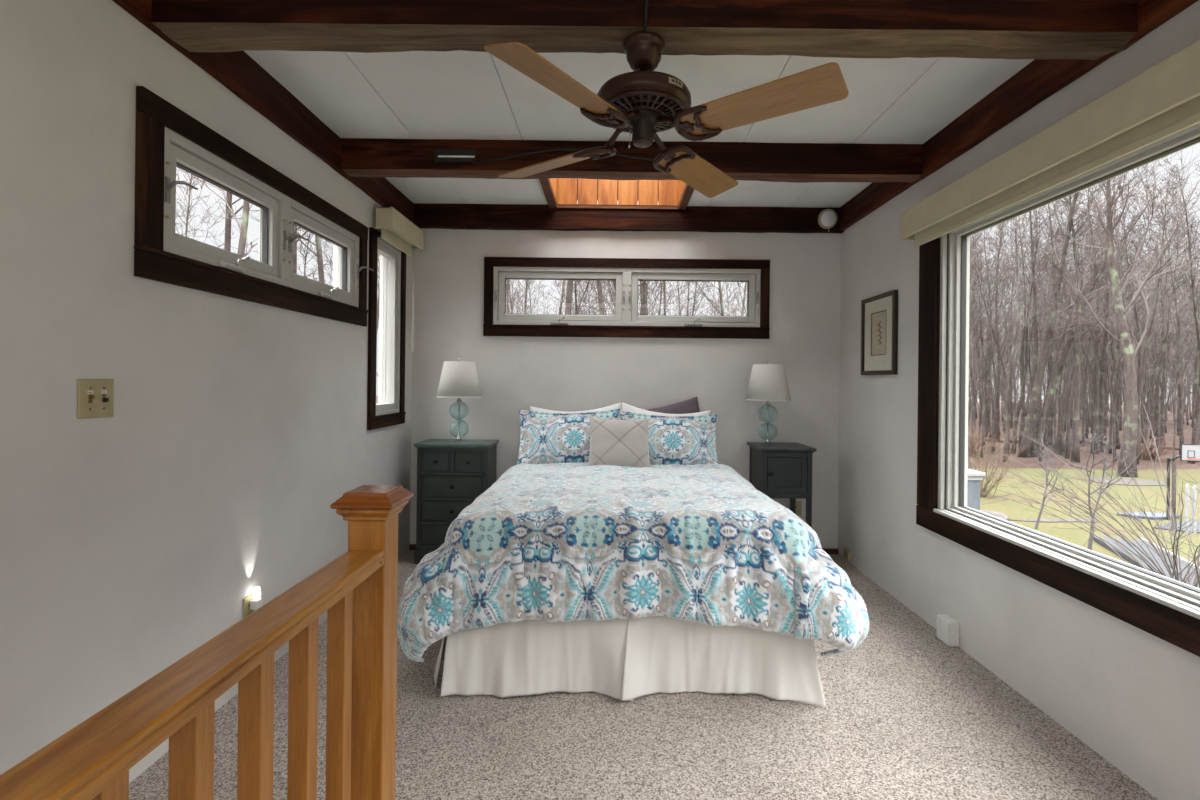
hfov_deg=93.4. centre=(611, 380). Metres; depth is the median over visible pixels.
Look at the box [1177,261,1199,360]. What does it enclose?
tree
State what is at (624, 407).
pillow
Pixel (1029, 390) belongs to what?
tree
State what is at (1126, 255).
tree
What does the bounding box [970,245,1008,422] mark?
tree
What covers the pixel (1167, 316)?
tree
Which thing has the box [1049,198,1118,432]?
tree
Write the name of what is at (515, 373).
wall
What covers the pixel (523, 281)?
tree
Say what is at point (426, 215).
beam
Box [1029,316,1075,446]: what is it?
tree
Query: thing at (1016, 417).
tree
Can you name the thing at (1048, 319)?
tree
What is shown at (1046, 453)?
sapling
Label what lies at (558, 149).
power cable
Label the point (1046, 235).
tree
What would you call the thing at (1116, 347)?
tree
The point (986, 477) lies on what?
shrub
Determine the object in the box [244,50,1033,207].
ceiling
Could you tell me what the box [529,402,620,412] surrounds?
pillow
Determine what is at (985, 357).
tree
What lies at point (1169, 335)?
tree
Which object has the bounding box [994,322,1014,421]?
tree
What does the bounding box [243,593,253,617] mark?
wall outlet
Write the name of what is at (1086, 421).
tree
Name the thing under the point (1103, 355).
bare tree
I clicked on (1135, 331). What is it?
tree
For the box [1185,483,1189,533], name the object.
fence post
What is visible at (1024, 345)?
tree
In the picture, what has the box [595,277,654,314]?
tree
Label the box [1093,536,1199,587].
ramp
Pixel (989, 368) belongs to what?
tree
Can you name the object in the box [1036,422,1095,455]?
shrub
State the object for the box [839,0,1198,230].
beam
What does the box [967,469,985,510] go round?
wall
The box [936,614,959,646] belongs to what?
junction box
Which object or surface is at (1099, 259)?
tree
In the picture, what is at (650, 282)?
tree
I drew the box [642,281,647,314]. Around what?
tree
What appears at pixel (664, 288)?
tree
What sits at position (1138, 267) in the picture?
tree
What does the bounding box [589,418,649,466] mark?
throw pillow
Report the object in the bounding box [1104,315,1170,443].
tree
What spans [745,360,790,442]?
table lamp
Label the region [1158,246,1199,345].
tree
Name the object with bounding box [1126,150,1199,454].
tree
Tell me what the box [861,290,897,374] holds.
picture frame
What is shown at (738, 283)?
tree
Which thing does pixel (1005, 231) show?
tree
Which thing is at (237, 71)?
beam
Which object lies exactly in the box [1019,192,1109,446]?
tree
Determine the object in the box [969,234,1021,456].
tree
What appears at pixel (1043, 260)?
tree
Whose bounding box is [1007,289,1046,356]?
tree
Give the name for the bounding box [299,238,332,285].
tree
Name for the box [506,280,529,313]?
tree
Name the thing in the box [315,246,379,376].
tree
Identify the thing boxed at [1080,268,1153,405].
tree
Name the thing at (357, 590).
stair railing
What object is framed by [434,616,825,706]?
bed skirt
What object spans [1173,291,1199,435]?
tree
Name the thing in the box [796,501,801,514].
wall outlet
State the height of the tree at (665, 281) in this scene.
14.549 m
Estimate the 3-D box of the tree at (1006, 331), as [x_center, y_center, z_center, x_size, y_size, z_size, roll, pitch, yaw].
[25.614,-1.735,36.506,4.465,11.887,3.760,1,0,30]
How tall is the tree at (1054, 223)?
16.493 m
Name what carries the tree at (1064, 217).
on the ground at (1187, 436)
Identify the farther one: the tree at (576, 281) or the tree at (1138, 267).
the tree at (1138, 267)
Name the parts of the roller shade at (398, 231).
pull chain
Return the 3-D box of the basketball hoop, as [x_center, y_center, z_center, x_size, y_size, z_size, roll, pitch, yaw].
[15.901,2.859,15.684,0.685,2.215,0.387,1,0,38]
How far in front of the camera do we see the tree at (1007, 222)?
34.22 m
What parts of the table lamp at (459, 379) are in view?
stem, lamp shade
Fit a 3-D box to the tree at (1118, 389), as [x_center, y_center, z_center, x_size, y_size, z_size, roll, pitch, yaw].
[31.664,-2.841,36.390,4.213,14.255,3.734,1,0,-12]
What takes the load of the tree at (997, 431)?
on the ground at (1187, 436)
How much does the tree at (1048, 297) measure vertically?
14.316 m
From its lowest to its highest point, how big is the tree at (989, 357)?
13.361 m
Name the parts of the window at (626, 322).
casing, sash, sill, frame, head casing, sash, casing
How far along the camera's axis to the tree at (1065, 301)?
54.57 m
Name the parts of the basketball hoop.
board frame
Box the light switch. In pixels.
[77,379,113,418]
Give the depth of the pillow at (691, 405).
4.39 m
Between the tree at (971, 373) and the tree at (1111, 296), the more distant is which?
the tree at (1111, 296)
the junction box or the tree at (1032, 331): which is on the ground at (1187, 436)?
the tree at (1032, 331)
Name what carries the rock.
on the lawn at (1073, 534)
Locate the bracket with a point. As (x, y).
(441, 155)
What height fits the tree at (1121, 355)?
8.132 m
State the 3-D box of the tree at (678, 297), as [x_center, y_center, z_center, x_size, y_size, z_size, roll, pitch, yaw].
[4.902,-3.900,40.095,3.882,15.790,4.888,1,0,44]
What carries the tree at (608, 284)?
on the ground at (1187, 436)
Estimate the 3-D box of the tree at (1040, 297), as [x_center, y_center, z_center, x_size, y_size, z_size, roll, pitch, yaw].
[44.334,-3.510,59.442,5.152,15.888,2.886,1,0,22]
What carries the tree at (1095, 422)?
on the ground at (1187, 436)
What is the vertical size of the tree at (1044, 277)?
13.133 m
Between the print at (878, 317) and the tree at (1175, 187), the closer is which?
the print at (878, 317)
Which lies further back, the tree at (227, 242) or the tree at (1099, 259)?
the tree at (1099, 259)
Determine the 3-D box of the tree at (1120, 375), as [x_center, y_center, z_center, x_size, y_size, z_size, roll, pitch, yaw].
[43.816,-4.043,48.565,4.514,16.904,3.586,1,0,16]
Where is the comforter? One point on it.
(551, 542)
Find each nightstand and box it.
[414,439,498,563]
[747,442,816,527]
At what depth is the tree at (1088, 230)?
38.93 m
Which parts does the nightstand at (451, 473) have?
drawer, drawer, drawer, drawer, drawer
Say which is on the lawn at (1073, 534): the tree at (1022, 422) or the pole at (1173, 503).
the pole at (1173, 503)
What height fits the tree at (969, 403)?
8.985 m
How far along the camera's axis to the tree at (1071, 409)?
50.69 m
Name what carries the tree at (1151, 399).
on the ground at (1187, 436)
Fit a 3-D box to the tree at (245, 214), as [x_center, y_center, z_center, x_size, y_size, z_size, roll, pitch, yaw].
[-9.004,-4.438,13.122,3.403,16.620,4.866,1,0,-38]
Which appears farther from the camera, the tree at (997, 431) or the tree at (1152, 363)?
the tree at (997, 431)
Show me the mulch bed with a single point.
(1141, 482)
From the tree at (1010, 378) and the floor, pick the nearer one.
the floor
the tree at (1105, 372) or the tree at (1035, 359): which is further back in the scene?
the tree at (1105, 372)
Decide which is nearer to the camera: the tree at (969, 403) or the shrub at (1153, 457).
the shrub at (1153, 457)
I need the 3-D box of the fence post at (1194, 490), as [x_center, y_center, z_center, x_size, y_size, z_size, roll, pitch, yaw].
[14.960,3.320,14.517,0.072,1.275,0.060,1,0,0]
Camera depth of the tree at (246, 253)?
17.07 m
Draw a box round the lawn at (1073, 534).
[968,468,1199,565]
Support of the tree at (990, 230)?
on the ground at (1187, 436)
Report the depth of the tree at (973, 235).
33.27 m
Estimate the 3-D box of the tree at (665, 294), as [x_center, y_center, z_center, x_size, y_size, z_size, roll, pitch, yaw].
[2.638,-4.375,32.566,3.218,16.739,4.602,1,0,17]
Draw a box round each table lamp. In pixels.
[436,357,481,439]
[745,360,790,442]
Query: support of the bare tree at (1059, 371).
on the ground at (1187, 436)
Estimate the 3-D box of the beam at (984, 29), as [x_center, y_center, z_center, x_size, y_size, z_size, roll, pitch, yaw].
[0.121,-1.285,1.986,3.385,0.207,0.185,1,0,0]
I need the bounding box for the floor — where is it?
[129,550,1157,799]
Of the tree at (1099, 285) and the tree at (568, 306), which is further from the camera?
the tree at (1099, 285)
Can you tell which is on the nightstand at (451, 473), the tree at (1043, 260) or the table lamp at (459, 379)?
the table lamp at (459, 379)
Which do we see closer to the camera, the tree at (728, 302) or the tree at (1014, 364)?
the tree at (728, 302)
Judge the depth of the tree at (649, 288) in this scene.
20.16 m
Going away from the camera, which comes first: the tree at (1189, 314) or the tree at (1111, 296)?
the tree at (1111, 296)
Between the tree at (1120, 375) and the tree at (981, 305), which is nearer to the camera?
the tree at (981, 305)
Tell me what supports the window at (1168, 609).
in the wall at (1128, 693)
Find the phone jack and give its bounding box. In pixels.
[843,548,850,560]
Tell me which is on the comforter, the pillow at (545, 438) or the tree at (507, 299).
the pillow at (545, 438)
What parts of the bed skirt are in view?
panel, panel, panel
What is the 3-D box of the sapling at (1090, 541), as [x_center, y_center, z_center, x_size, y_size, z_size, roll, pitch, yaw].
[10.520,2.273,12.268,3.490,3.287,1.506,1,0,-23]
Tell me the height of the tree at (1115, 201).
18.686 m
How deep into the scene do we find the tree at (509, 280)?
33.37 m
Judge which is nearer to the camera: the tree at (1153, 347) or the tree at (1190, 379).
the tree at (1190, 379)
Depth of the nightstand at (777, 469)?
4.05 m
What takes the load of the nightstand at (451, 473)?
on the floor
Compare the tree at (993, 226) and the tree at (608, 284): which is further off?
the tree at (993, 226)
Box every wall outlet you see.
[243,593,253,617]
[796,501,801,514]
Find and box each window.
[134,86,373,325]
[367,227,405,429]
[483,257,769,338]
[539,178,693,209]
[916,123,1199,656]
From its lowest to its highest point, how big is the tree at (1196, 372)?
18.698 m
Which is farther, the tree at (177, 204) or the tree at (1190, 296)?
the tree at (1190, 296)
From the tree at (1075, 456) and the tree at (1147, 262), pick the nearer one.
the tree at (1075, 456)
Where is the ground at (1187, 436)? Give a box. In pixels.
[376,396,1199,469]
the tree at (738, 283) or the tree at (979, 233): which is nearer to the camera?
the tree at (738, 283)
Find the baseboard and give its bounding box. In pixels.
[409,544,837,554]
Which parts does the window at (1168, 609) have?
casing, sill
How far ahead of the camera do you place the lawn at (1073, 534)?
18.14 m
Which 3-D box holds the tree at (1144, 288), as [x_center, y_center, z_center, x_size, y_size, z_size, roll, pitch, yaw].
[42.949,-2.471,46.434,3.300,13.744,3.723,1,0,37]
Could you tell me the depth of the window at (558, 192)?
4.38 m
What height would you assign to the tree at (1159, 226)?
13.292 m
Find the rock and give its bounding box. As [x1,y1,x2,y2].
[980,510,1009,520]
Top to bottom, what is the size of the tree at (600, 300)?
20.074 m
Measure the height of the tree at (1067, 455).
13.658 m
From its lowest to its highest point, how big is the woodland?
19.282 m
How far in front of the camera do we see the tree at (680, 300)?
22.55 m
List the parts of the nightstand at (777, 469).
leg, leg, door, leg, leg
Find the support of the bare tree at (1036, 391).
on the ground at (1187, 436)
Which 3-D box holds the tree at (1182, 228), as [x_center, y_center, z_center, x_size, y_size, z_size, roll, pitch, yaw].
[40.648,-3.683,38.110,4.968,16.163,4.184,1,0,14]
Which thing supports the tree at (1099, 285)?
on the ground at (1187, 436)
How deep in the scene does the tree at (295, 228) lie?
15.48 m
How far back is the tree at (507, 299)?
33.88 m
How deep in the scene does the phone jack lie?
4.25 m
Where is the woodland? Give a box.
[509,229,1199,428]
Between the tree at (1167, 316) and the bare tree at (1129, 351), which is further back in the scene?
the tree at (1167, 316)
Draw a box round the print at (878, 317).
[872,311,885,354]
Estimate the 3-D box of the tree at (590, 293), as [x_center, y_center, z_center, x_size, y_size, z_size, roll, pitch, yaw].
[-1.159,-0.981,24.202,3.537,9.843,2.819,1,0,20]
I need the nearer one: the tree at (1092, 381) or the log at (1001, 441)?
the log at (1001, 441)
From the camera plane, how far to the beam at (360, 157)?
3.22 m
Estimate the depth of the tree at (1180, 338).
28.08 m
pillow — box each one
[517,408,619,464]
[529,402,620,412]
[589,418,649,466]
[619,410,717,464]
[621,402,710,415]
[646,397,699,413]
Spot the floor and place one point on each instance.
(908, 714)
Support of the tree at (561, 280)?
on the ground at (1187, 436)
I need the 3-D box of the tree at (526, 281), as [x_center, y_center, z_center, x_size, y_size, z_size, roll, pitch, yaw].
[-5.599,-5.750,36.809,4.232,19.313,5.328,1,0,31]
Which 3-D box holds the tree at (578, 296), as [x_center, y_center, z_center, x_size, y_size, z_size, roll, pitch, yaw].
[-0.299,-3.247,24.898,5.038,14.404,2.822,1,0,-1]
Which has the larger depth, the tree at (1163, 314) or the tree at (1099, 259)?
the tree at (1099, 259)
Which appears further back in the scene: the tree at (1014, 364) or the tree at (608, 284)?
the tree at (1014, 364)
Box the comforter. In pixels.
[397,462,869,661]
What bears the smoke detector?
attached to the beam at (426, 215)
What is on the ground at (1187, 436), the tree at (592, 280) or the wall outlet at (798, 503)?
the tree at (592, 280)
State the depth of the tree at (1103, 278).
46.92 m
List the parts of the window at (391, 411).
casing, head casing, sill, sash, frame, casing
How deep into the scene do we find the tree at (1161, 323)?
62.73 m
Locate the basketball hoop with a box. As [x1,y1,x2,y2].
[1166,444,1199,519]
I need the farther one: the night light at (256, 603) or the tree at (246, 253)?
the tree at (246, 253)
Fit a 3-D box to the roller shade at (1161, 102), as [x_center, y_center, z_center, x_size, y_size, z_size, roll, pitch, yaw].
[1.728,-0.875,1.410,0.104,0.209,3.786,1,0,0]
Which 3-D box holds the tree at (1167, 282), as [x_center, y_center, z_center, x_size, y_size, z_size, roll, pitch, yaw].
[33.193,-3.958,33.144,4.573,16.555,4.053,1,0,-9]
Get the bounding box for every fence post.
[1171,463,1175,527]
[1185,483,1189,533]
[1192,485,1196,533]
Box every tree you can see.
[175,169,244,255]
[175,204,200,234]
[177,167,258,255]
[224,191,257,256]
[224,192,242,251]
[249,206,324,283]
[257,216,331,284]
[293,225,307,273]
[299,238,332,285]
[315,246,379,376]
[506,280,521,313]
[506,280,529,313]
[506,280,543,313]
[506,280,546,313]
[506,280,554,313]
[506,282,519,313]
[522,281,541,313]
[548,280,604,313]
[550,280,582,313]
[551,281,614,313]
[559,280,585,313]
[565,280,573,313]
[565,280,596,314]
[571,280,611,314]
[584,280,614,314]
[586,280,614,306]
[586,280,614,314]
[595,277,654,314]
[596,280,603,314]
[631,281,671,314]
[638,282,683,314]
[640,281,642,314]
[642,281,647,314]
[647,281,680,314]
[647,281,689,314]
[655,281,680,314]
[655,281,709,315]
[666,281,711,315]
[670,281,740,315]
[684,281,723,315]
[706,282,746,315]
[716,282,746,315]
[739,282,746,313]
[968,341,993,427]
[968,349,977,407]
[969,219,1046,444]
[969,226,1021,304]
[969,231,1010,453]
[969,233,993,449]
[969,234,1011,319]
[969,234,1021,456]
[969,235,1004,375]
[969,235,1008,322]
[969,248,1016,457]
[969,254,1038,437]
[969,266,1011,430]
[969,293,1002,448]
[969,324,1002,428]
[970,223,1029,442]
[970,230,990,264]
[970,233,989,335]
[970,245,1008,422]
[973,256,1050,412]
[974,217,1026,425]
[974,272,1047,441]
[977,219,1030,428]
[977,318,1019,394]
[977,357,999,422]
[979,209,1055,461]
[983,231,1030,356]
[983,234,1043,430]
[991,325,1029,430]
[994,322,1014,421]
[995,195,1088,456]
[999,364,1019,414]
[1000,213,1082,446]
[1000,277,1047,415]
[1001,163,1191,457]
[1002,203,1094,453]
[1002,254,1065,392]
[1007,272,1052,432]
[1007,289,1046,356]
[1012,297,1041,365]
[1012,345,1032,425]
[1014,296,1069,454]
[1015,207,1102,426]
[1017,154,1199,456]
[1017,286,1084,450]
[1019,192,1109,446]
[1020,297,1057,403]
[1021,217,1076,424]
[1022,223,1067,316]
[1023,176,1150,462]
[1023,201,1118,441]
[1026,151,1199,477]
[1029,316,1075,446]
[1030,191,1150,445]
[1036,178,1142,461]
[1038,260,1063,380]
[1039,235,1103,380]
[1041,247,1108,391]
[1043,223,1080,432]
[1045,239,1114,382]
[1045,319,1091,440]
[1046,317,1074,411]
[1048,171,1161,453]
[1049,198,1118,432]
[1049,205,1123,458]
[1049,207,1125,441]
[1052,201,1135,459]
[1053,188,1153,451]
[1054,278,1103,431]
[1057,267,1122,445]
[1060,301,1090,424]
[1062,179,1152,440]
[1065,264,1110,437]
[1068,230,1105,439]
[1069,169,1196,457]
[1070,240,1136,427]
[1070,268,1116,392]
[1072,343,1091,411]
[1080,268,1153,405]
[1084,259,1099,433]
[1088,230,1147,423]
[1089,180,1188,453]
[1092,253,1146,448]
[1102,201,1153,328]
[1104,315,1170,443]
[1111,296,1161,394]
[1112,263,1154,429]
[1112,269,1176,439]
[1113,289,1150,430]
[1114,355,1124,410]
[1118,150,1199,464]
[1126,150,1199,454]
[1127,238,1188,360]
[1128,236,1175,402]
[1128,288,1160,367]
[1130,267,1166,432]
[1132,215,1197,430]
[1136,301,1192,448]
[1137,201,1197,445]
[1138,162,1199,452]
[1139,255,1192,438]
[1140,247,1199,437]
[1142,323,1161,420]
[1144,226,1199,363]
[1144,262,1197,357]
[1149,196,1199,435]
[1154,163,1199,461]
[1155,152,1199,463]
[1156,350,1173,419]
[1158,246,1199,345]
[1159,296,1199,462]
[1159,320,1199,439]
[1160,316,1193,391]
[1162,314,1190,393]
[1173,228,1199,324]
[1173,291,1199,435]
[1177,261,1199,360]
[1182,314,1196,426]
[1184,296,1193,419]
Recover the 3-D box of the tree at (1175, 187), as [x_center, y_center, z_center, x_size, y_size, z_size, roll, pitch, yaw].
[26.632,-3.826,26.278,3.833,16.148,4.325,1,0,-28]
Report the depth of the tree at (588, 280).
27.27 m
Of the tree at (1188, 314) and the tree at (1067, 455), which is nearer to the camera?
the tree at (1067, 455)
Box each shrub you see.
[968,402,1199,588]
[968,420,1025,497]
[968,424,1013,457]
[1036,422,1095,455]
[1119,433,1188,460]
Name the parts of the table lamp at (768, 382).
stem, lamp shade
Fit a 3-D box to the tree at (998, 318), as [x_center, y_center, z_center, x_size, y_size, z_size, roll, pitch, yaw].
[35.597,-1.349,51.769,3.969,11.382,3.164,1,0,-6]
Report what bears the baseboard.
attached to the wall at (515, 373)
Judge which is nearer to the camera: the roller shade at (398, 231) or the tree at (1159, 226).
the roller shade at (398, 231)
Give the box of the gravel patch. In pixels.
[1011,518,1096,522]
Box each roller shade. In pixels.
[376,207,423,350]
[899,40,1199,247]
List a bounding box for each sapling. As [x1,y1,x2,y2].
[1013,411,1168,549]
[1031,442,1085,528]
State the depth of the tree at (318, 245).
16.24 m
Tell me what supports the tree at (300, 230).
on the ground at (1187, 436)
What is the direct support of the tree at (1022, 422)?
on the ground at (1187, 436)
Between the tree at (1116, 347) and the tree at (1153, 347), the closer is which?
the tree at (1116, 347)
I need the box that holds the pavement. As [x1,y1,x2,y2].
[1155,521,1199,532]
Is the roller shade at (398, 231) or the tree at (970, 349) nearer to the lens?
the roller shade at (398, 231)
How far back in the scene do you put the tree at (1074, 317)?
54.01 m
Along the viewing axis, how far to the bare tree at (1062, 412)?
35.14 m
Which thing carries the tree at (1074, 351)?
on the ground at (1187, 436)
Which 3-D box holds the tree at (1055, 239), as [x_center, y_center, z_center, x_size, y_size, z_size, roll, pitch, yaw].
[32.498,-3.077,39.852,2.829,14.757,5.052,1,0,-31]
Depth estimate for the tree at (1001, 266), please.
42.60 m
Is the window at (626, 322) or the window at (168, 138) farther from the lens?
the window at (626, 322)
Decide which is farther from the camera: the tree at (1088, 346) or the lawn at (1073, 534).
the tree at (1088, 346)
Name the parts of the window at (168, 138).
casing, sash, crank handle, sill, head casing, frame, sash, casing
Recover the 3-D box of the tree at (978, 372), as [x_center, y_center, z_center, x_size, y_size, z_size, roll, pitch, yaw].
[21.547,-0.966,33.082,2.508,10.299,3.146,1,0,30]
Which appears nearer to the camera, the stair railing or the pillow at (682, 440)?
the stair railing
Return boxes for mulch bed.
[1090,478,1170,485]
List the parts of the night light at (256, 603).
bulb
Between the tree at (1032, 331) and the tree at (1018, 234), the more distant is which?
the tree at (1018, 234)
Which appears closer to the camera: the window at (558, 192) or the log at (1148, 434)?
the window at (558, 192)
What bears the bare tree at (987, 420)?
on the ground at (1187, 436)
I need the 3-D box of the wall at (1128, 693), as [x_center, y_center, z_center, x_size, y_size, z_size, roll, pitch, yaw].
[1.875,0.010,1.110,0.150,2.720,7.020,1,0,0]
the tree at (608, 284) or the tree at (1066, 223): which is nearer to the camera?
the tree at (608, 284)
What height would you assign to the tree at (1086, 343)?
8.566 m
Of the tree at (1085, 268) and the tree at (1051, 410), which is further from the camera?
the tree at (1085, 268)
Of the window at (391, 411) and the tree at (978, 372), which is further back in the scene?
the tree at (978, 372)
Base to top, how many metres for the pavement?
0.040 m
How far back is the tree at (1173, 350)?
64.06 m
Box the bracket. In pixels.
[435,149,475,161]
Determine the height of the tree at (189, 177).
17.146 m
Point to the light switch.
(95, 397)
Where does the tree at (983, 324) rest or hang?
on the ground at (1187, 436)
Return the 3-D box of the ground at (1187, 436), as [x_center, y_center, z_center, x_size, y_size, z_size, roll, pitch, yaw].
[-0.040,3.821,22.500,300.000,0.040,205.000,1,0,0]
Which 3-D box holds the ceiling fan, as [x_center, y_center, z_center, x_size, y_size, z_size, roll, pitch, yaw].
[0.112,-1.134,1.985,1.036,0.630,1.036,1,0,-9]
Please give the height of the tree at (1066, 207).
15.495 m
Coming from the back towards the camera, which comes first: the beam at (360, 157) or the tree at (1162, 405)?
the tree at (1162, 405)
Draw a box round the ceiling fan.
[484,0,848,197]
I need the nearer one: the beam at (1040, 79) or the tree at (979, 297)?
the beam at (1040, 79)
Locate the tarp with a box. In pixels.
[1117,512,1179,519]
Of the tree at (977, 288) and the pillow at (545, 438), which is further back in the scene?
the tree at (977, 288)
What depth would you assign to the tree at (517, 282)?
27.82 m
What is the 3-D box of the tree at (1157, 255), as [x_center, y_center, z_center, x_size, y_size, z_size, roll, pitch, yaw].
[40.593,-2.589,40.774,3.794,13.934,3.363,1,0,18]
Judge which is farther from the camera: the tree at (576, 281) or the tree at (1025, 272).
the tree at (1025, 272)
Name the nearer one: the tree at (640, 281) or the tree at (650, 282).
the tree at (640, 281)
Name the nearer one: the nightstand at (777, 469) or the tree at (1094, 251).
the nightstand at (777, 469)
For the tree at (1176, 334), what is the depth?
38.22 m
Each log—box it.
[968,436,1072,445]
[1080,434,1178,449]
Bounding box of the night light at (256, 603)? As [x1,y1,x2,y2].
[250,586,262,609]
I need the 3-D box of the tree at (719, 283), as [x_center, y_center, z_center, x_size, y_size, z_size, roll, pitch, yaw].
[3.033,-3.453,19.487,3.983,14.877,2.785,1,0,-10]
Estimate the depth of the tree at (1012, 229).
27.97 m
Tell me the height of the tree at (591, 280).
12.284 m
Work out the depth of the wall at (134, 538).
1.84 m
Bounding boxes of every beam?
[112,0,413,223]
[151,0,1145,59]
[341,138,922,182]
[414,203,843,233]
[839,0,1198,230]
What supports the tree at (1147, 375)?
on the ground at (1187, 436)
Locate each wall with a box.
[0,0,412,782]
[410,228,840,547]
[838,0,1199,799]
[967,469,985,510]
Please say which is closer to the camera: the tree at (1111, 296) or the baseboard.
the baseboard
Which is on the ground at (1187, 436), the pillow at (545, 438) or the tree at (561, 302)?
the tree at (561, 302)
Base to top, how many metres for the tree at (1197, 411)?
16.768 m
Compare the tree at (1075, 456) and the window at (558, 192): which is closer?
the window at (558, 192)
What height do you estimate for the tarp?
0.070 m
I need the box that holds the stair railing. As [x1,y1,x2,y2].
[0,485,413,799]
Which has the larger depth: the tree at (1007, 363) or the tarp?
the tree at (1007, 363)
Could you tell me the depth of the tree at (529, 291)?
36.62 m
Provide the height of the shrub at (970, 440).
1.790 m
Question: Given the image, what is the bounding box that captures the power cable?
[473,148,653,164]
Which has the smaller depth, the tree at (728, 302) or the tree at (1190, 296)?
the tree at (728, 302)
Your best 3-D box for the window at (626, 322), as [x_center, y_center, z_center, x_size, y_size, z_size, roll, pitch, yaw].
[0.116,-0.655,4.486,2.256,0.622,0.167,1,0,0]
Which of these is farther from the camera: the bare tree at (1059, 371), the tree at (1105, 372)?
the tree at (1105, 372)
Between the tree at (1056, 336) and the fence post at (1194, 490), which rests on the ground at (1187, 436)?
the tree at (1056, 336)
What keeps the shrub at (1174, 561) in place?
on the lawn at (1073, 534)
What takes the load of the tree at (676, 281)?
on the ground at (1187, 436)
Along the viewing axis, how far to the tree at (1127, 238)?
48.19 m
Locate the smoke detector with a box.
[818,209,837,231]
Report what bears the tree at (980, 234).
on the ground at (1187, 436)
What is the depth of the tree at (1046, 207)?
36.65 m
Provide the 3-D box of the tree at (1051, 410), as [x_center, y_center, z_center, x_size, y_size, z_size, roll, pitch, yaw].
[28.191,-6.320,36.008,4.288,21.183,5.399,1,0,-21]
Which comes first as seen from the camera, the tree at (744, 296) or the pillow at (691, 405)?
the pillow at (691, 405)

